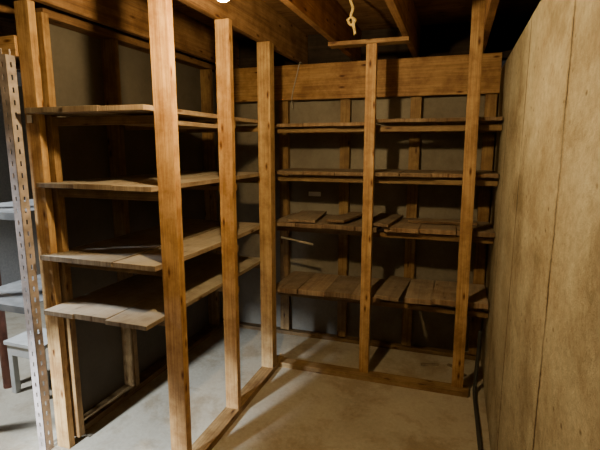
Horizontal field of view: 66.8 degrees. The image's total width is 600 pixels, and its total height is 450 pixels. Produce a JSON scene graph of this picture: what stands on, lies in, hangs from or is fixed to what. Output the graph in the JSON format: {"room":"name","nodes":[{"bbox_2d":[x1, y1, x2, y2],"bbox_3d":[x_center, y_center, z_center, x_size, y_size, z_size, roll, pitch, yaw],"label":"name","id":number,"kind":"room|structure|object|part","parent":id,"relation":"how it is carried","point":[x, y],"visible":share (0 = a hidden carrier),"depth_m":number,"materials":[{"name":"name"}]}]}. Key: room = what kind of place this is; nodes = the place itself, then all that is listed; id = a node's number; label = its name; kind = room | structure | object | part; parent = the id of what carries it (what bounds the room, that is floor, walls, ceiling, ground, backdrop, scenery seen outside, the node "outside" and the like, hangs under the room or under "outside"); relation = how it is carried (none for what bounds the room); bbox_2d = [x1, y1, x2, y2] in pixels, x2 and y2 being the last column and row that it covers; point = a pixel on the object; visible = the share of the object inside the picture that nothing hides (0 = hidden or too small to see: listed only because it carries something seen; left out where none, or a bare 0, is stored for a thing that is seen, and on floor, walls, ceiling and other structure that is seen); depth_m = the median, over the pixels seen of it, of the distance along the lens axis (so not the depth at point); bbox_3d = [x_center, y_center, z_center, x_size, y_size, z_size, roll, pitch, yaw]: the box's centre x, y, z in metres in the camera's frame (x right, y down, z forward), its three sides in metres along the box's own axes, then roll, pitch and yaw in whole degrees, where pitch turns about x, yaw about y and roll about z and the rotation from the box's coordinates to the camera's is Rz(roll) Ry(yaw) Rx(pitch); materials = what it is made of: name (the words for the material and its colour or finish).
{"room":"basement storage room","nodes":[
{"label":"basement storage room","id":0,"kind":"room"},
{"bbox_2d":[0,87,24,285],"bbox_3d":[-3.726,-0.049,2.268,0.100,2.430,5.050,3,10,18],"label":"wall","id":1,"kind":"structure","parent":0,"point":[9,258],"depth_m":4.52,"materials":[{"name":"paint"}]},
{"bbox_2d":[0,0,223,448],"bbox_3d":[-1.598,-0.096,3.252,1.500,2.190,1.820,3,10,18],"label":"wall","id":2,"kind":"structure","parent":0,"point":[31,45],"depth_m":2.31,"materials":[{"name":"brown wood"}]},
{"bbox_3d":[-0.966,-1.131,2.923,0.089,0.038,1.695,3,10,18],"label":"plate","id":3,"kind":"part","parent":2,"relation":"part of","materials":[{"name":"brown wood"}]},
{"bbox_3d":[-0.966,0.990,3.287,0.089,0.038,1.695,3,10,18],"label":"plate","id":4,"kind":"part","parent":2,"relation":"part of","materials":[{"name":"brown wood"}]},
{"bbox_2d":[49,24,208,413],"bbox_3d":[-1.024,-0.070,3.101,0.015,2.190,1.750,3,10,18],"label":"wall","id":5,"kind":"structure","parent":0,"point":[76,57],"depth_m":2.71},
{"bbox_2d":[0,301,490,449],"bbox_3d":[-1.334,1.295,1.915,4.800,0.100,5.500,3,10,18],"label":"floor","id":6,"kind":"structure","parent":0,"point":[294,409],"depth_m":2.76,"materials":[{"name":"concrete"}]},
{"bbox_2d":[0,273,11,388],"bbox_3d":[-1.912,-0.137,2.780,0.072,2.430,0.072,3,10,18],"label":"pipe","id":7,"kind":"object","parent":6,"relation":"on","point":[4,361],"visible":0.76,"depth_m":2.92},
{"bbox_2d":[3,328,49,397],"bbox_3d":[-1.675,0.889,2.938,0.300,0.355,0.240,3,10,18],"label":"stool","id":8,"kind":"object","parent":6,"relation":"on","point":[17,346],"visible":0.36,"depth_m":2.86,"materials":[{"name":"white paint"}]},
{"bbox_3d":[-1.818,0.909,2.894,0.036,0.330,0.036,3,10,18],"label":"leg","id":9,"kind":"part","parent":8,"relation":"part of","materials":[{"name":"white paint"}]},
{"bbox_3d":[-1.675,0.726,2.910,0.300,0.025,0.240,3,10,18],"label":"seat","id":10,"kind":"part","parent":8,"relation":"part of","materials":[{"name":"white paint"}]},
{"bbox_3d":[-1.591,0.922,2.818,0.036,0.330,0.036,3,10,18],"label":"leg","id":11,"kind":"part","parent":8,"relation":"part of","materials":[{"name":"white paint"}]},
{"bbox_2d":[0,48,53,449],"bbox_3d":[-1.387,0.104,2.707,0.508,1.980,0.974,3,10,18],"label":"metal rack","id":12,"kind":"object","parent":6,"relation":"on","point":[23,296],"visible":0.33,"depth_m":2.19,"materials":[{"name":"metal"}]},
{"bbox_2d":[3,71,21,85],"bbox_3d":[-1.398,-0.777,2.565,0.470,0.035,0.956,3,10,18],"label":"shelf","id":13,"kind":"object","parent":12,"relation":"attached to","point":[19,81],"depth_m":2.31,"materials":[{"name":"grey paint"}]},
{"bbox_2d":[0,199,33,220],"bbox_3d":[-1.398,-0.127,2.677,0.470,0.035,0.956,3,10,18],"label":"shelf","id":14,"kind":"object","parent":12,"relation":"attached to","point":[7,212],"depth_m":2.22,"materials":[{"name":"grey paint"}]},
{"bbox_2d":[0,274,42,313],"bbox_3d":[-1.398,0.337,2.756,0.470,0.035,0.956,3,10,18],"label":"shelf","id":15,"kind":"object","parent":12,"relation":"attached to","point":[11,295],"depth_m":2.39,"materials":[{"name":"grey paint"}]},
{"bbox_2d":[25,0,502,449],"bbox_3d":[-0.019,-0.065,2.511,2.134,2.380,2.195,3,10,18],"label":"shelving unit","id":16,"kind":"object","parent":6,"relation":"on","point":[170,262],"visible":0.94,"depth_m":2.83,"materials":[{"name":"brown wood"}]},
{"bbox_3d":[-0.737,-0.587,2.499,0.632,0.033,1.222,3,10,18],"label":"shelf","id":17,"kind":"part","parent":16,"relation":"part of","materials":[{"name":"brown wood"}]},
{"bbox_3d":[-0.735,-0.262,2.569,0.637,0.028,1.195,3,10,18],"label":"shelf","id":18,"kind":"part","parent":16,"relation":"part of","materials":[{"name":"brown wood"}]},
{"bbox_3d":[-0.741,0.082,2.626,0.647,0.034,1.202,3,10,18],"label":"shelf","id":19,"kind":"part","parent":16,"relation":"part of","materials":[{"name":"brown wood"}]},
{"bbox_3d":[-0.720,0.326,2.620,0.577,0.032,1.278,3,10,18],"label":"shelf","id":20,"kind":"part","parent":16,"relation":"part of","materials":[{"name":"brown wood"}]},
{"bbox_3d":[-0.564,0.099,2.005,0.089,2.152,0.046,3,10,18],"label":"post","id":21,"kind":"part","parent":16,"relation":"part of","materials":[{"name":"brown wood"}]},
{"bbox_3d":[-0.392,0.013,2.506,0.080,2.152,0.040,3,10,18],"label":"post","id":22,"kind":"part","parent":16,"relation":"part of","materials":[{"name":"brown wood"}]},
{"bbox_3d":[-0.431,1.112,2.576,0.090,0.038,1.675,3,10,18],"label":"plate","id":23,"kind":"part","parent":16,"relation":"part of","materials":[{"name":"brown wood"}]},
{"bbox_3d":[-0.216,-0.075,3.019,0.085,2.152,0.075,3,10,18],"label":"post","id":24,"kind":"part","parent":16,"relation":"part of","materials":[{"name":"brown wood"}]},
{"bbox_2d":[291,62,302,107],"bbox_3d":[-0.015,-1.051,3.419,0.095,0.338,0.046,-5,11,-27],"label":"cable","id":25,"kind":"object","parent":16,"relation":"hanging from","point":[299,62],"visible":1,"depth_m":3.41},
{"bbox_3d":[-0.022,0.114,3.263,0.242,0.053,0.016,3,10,18],"label":"rod","id":26,"kind":"part","parent":16,"relation":"part of","materials":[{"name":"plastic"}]},
{"bbox_2d":[287,210,326,222],"bbox_3d":[0.058,-0.065,3.312,0.200,0.018,0.460,2,10,13],"label":"plank","id":27,"kind":"object","parent":16,"relation":"on","point":[307,216],"visible":1,"depth_m":3.23,"materials":[{"name":"brown wood"}]},
{"bbox_3d":[0.194,-0.379,3.241,0.672,0.026,0.447,3,10,18],"label":"shelf","id":28,"kind":"part","parent":16,"relation":"part of","materials":[{"name":"brown wood"}]},
{"bbox_3d":[0.223,-0.026,3.275,0.746,0.034,0.480,3,10,18],"label":"shelf","id":29,"kind":"part","parent":16,"relation":"part of","materials":[{"name":"brown wood"}]},
{"bbox_3d":[0.193,-0.691,3.179,0.672,0.025,0.463,3,10,18],"label":"shelf","id":30,"kind":"part","parent":16,"relation":"part of","materials":[{"name":"brown wood"}]},
{"bbox_3d":[0.236,0.446,3.357,0.769,0.039,0.468,3,10,18],"label":"shelf","id":31,"kind":"part","parent":16,"relation":"part of","materials":[{"name":"brown wood"}]},
{"bbox_2d":[326,212,361,222],"bbox_3d":[0.342,-0.058,3.248,0.130,0.022,0.440,5,11,29],"label":"plank","id":32,"kind":"object","parent":16,"relation":"on","point":[343,218],"visible":0.8,"depth_m":3.16,"materials":[{"name":"brown wood"}]},
{"bbox_3d":[0.339,0.923,3.698,2.096,0.030,0.065,3,10,18],"label":"plate","id":33,"kind":"part","parent":16,"relation":"part of","materials":[{"name":"brown wood"}]},
{"bbox_3d":[0.436,-0.048,2.933,0.064,2.127,0.038,3,10,18],"label":"post","id":34,"kind":"part","parent":16,"relation":"part of","materials":[{"name":"brown wood"}]},
{"bbox_3d":[0.464,1.024,3.088,1.269,0.038,0.085,3,10,18],"label":"plate","id":35,"kind":"part","parent":16,"relation":"part of","materials":[{"name":"brown wood"}]},
{"bbox_2d":[373,213,402,226],"bbox_3d":[0.582,-0.037,3.147,0.170,0.025,0.460,4,11,24],"label":"plank","id":36,"kind":"object","parent":16,"relation":"on","point":[381,219],"visible":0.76,"depth_m":3.10,"materials":[{"name":"brown wood"}]},
{"bbox_2d":[374,275,410,301],"bbox_3d":[0.659,0.439,3.192,0.161,0.032,0.500,4,11,22],"label":"plank","id":37,"kind":"object","parent":16,"relation":"on","point":[393,288],"visible":0.91,"depth_m":3.13,"materials":[{"name":"brown wood"}]},
{"bbox_3d":[0.877,-0.341,3.003,0.772,0.028,0.463,3,10,18],"label":"shelf","id":38,"kind":"part","parent":16,"relation":"part of","materials":[{"name":"brown wood"}]},
{"bbox_3d":[0.932,0.012,3.055,0.670,0.034,0.447,3,10,18],"label":"shelf","id":39,"kind":"part","parent":16,"relation":"part of","materials":[{"name":"brown wood"}]},
{"bbox_3d":[0.891,-0.669,2.944,0.748,0.026,0.460,3,10,18],"label":"shelf","id":40,"kind":"part","parent":16,"relation":"part of","materials":[{"name":"brown wood"}]},
{"bbox_2d":[408,218,476,225],"bbox_3d":[0.961,-0.023,3.083,0.440,0.018,0.110,3,10,15],"label":"plank","id":41,"kind":"object","parent":16,"relation":"on","point":[410,220],"visible":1,"depth_m":3.07,"materials":[{"name":"brown wood"}]},
{"bbox_3d":[0.996,0.465,3.099,0.511,0.040,0.467,3,10,18],"label":"shelf","id":42,"kind":"part","parent":16,"relation":"part of","materials":[{"name":"brown wood"}]},
{"bbox_3d":[1.003,-0.121,2.725,0.082,2.342,0.038,3,10,18],"label":"post","id":43,"kind":"part","parent":16,"relation":"part of","materials":[{"name":"brown wood"}]},
{"bbox_2d":[421,363,438,365],"bbox_3d":[0.935,1.004,3.279,0.130,0.012,0.020,0,10,2],"label":"scrap","id":44,"kind":"object","parent":6,"relation":"on","point":[422,364],"visible":1,"depth_m":3.27,"materials":[{"name":"brown wood"}]},
{"bbox_2d":[473,330,482,449],"bbox_3d":[0.761,1.056,1.828,0.039,0.401,2.363,3,10,18],"label":"hose","id":45,"kind":"object","parent":6,"relation":"on","point":[477,420],"visible":1,"depth_m":2.86,"materials":[{"name":"black rubber"}]},
{"bbox_2d":[12,72,498,352],"bbox_3d":[-0.719,-0.216,4.042,4.450,2.160,0.250,3,10,18],"label":"wall","id":46,"kind":"structure","parent":0,"point":[435,260],"depth_m":3.53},
{"bbox_2d":[309,192,320,195],"bbox_3d":[0.116,-0.247,3.613,0.100,0.035,0.003,3,10,18],"label":"paper label","id":47,"kind":"object","parent":46,"relation":"attached to","point":[310,193],"visible":1,"depth_m":3.61,"materials":[{"name":"beige paper"}]},
{"bbox_2d":[196,17,530,67],"bbox_3d":[-0.573,-1.423,3.892,4.690,0.270,0.050,3,10,18],"label":"wall","id":48,"kind":"structure","parent":46,"relation":"on","point":[449,39],"depth_m":3.36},
{"bbox_2d":[172,0,540,40],"bbox_3d":[-1.263,-1.160,1.469,4.950,0.030,5.500,3,10,18],"label":"ceiling","id":49,"kind":"structure","parent":0,"point":[369,14],"depth_m":3.02,"materials":[{"name":"brown wood"}]},
{"bbox_2d":[0,19,16,35],"bbox_3d":[-2.170,-1.057,1.666,0.038,0.240,5.230,3,10,18],"label":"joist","id":50,"kind":"object","parent":49,"relation":"attached to","point":[7,28],"visible":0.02,"depth_m":2.76,"materials":[{"name":"brown wood"}]},
{"bbox_2d":[0,0,195,58],"bbox_3d":[-1.762,-1.033,1.529,0.038,0.240,5.230,3,10,18],"label":"joist","id":51,"kind":"object","parent":49,"relation":"attached to","point":[7,12],"visible":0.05,"depth_m":2.52,"materials":[{"name":"brown wood"}]},
{"bbox_2d":[33,0,238,68],"bbox_3d":[-1.374,-1.011,1.399,0.038,0.240,5.230,3,10,18],"label":"joist","id":52,"kind":"object","parent":49,"relation":"attached to","point":[193,37],"visible":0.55,"depth_m":2.64,"materials":[{"name":"brown wood"}]},
{"bbox_2d":[178,0,307,64],"bbox_3d":[-0.797,-0.978,1.206,0.038,0.240,5.230,3,10,18],"label":"joist","id":53,"kind":"object","parent":49,"relation":"attached to","point":[256,20],"visible":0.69,"depth_m":2.77,"materials":[{"name":"brown wood"}]},
{"bbox_2d":[280,0,360,60],"bbox_3d":[-0.390,-0.954,1.069,0.038,0.240,5.230,3,10,18],"label":"joist","id":54,"kind":"object","parent":49,"relation":"attached to","point":[327,17],"visible":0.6,"depth_m":2.66,"materials":[{"name":"brown wood"}]},
{"bbox_2d":[346,0,356,34],"bbox_3d":[0.289,-1.198,2.534,0.057,0.262,0.037,3,10,18],"label":"rope","id":55,"kind":"object","parent":49,"relation":"hanging from","point":[350,1],"visible":1,"depth_m":2.53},
{"bbox_2d":[385,0,420,57],"bbox_3d":[0.027,-0.930,0.930,0.038,0.240,5.230,3,10,18],"label":"joist","id":56,"kind":"object","parent":49,"relation":"attached to","point":[404,13],"visible":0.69,"depth_m":2.61,"materials":[{"name":"brown wood"}]},
{"bbox_2d":[483,0,499,52],"bbox_3d":[0.448,-0.906,0.788,0.038,0.240,5.230,3,10,18],"label":"joist","id":57,"kind":"object","parent":49,"relation":"attached to","point":[491,6],"visible":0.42,"depth_m":2.34,"materials":[{"name":"brown wood"}]},
{"bbox_2d":[480,0,599,449],"bbox_3d":[0.717,0.366,0.941,0.300,2.060,5.300,3,10,18],"label":"wall","id":58,"kind":"structure","parent":0,"point":[540,353],"depth_m":1.27,"materials":[{"name":"weathered wood planks"}]}
]}

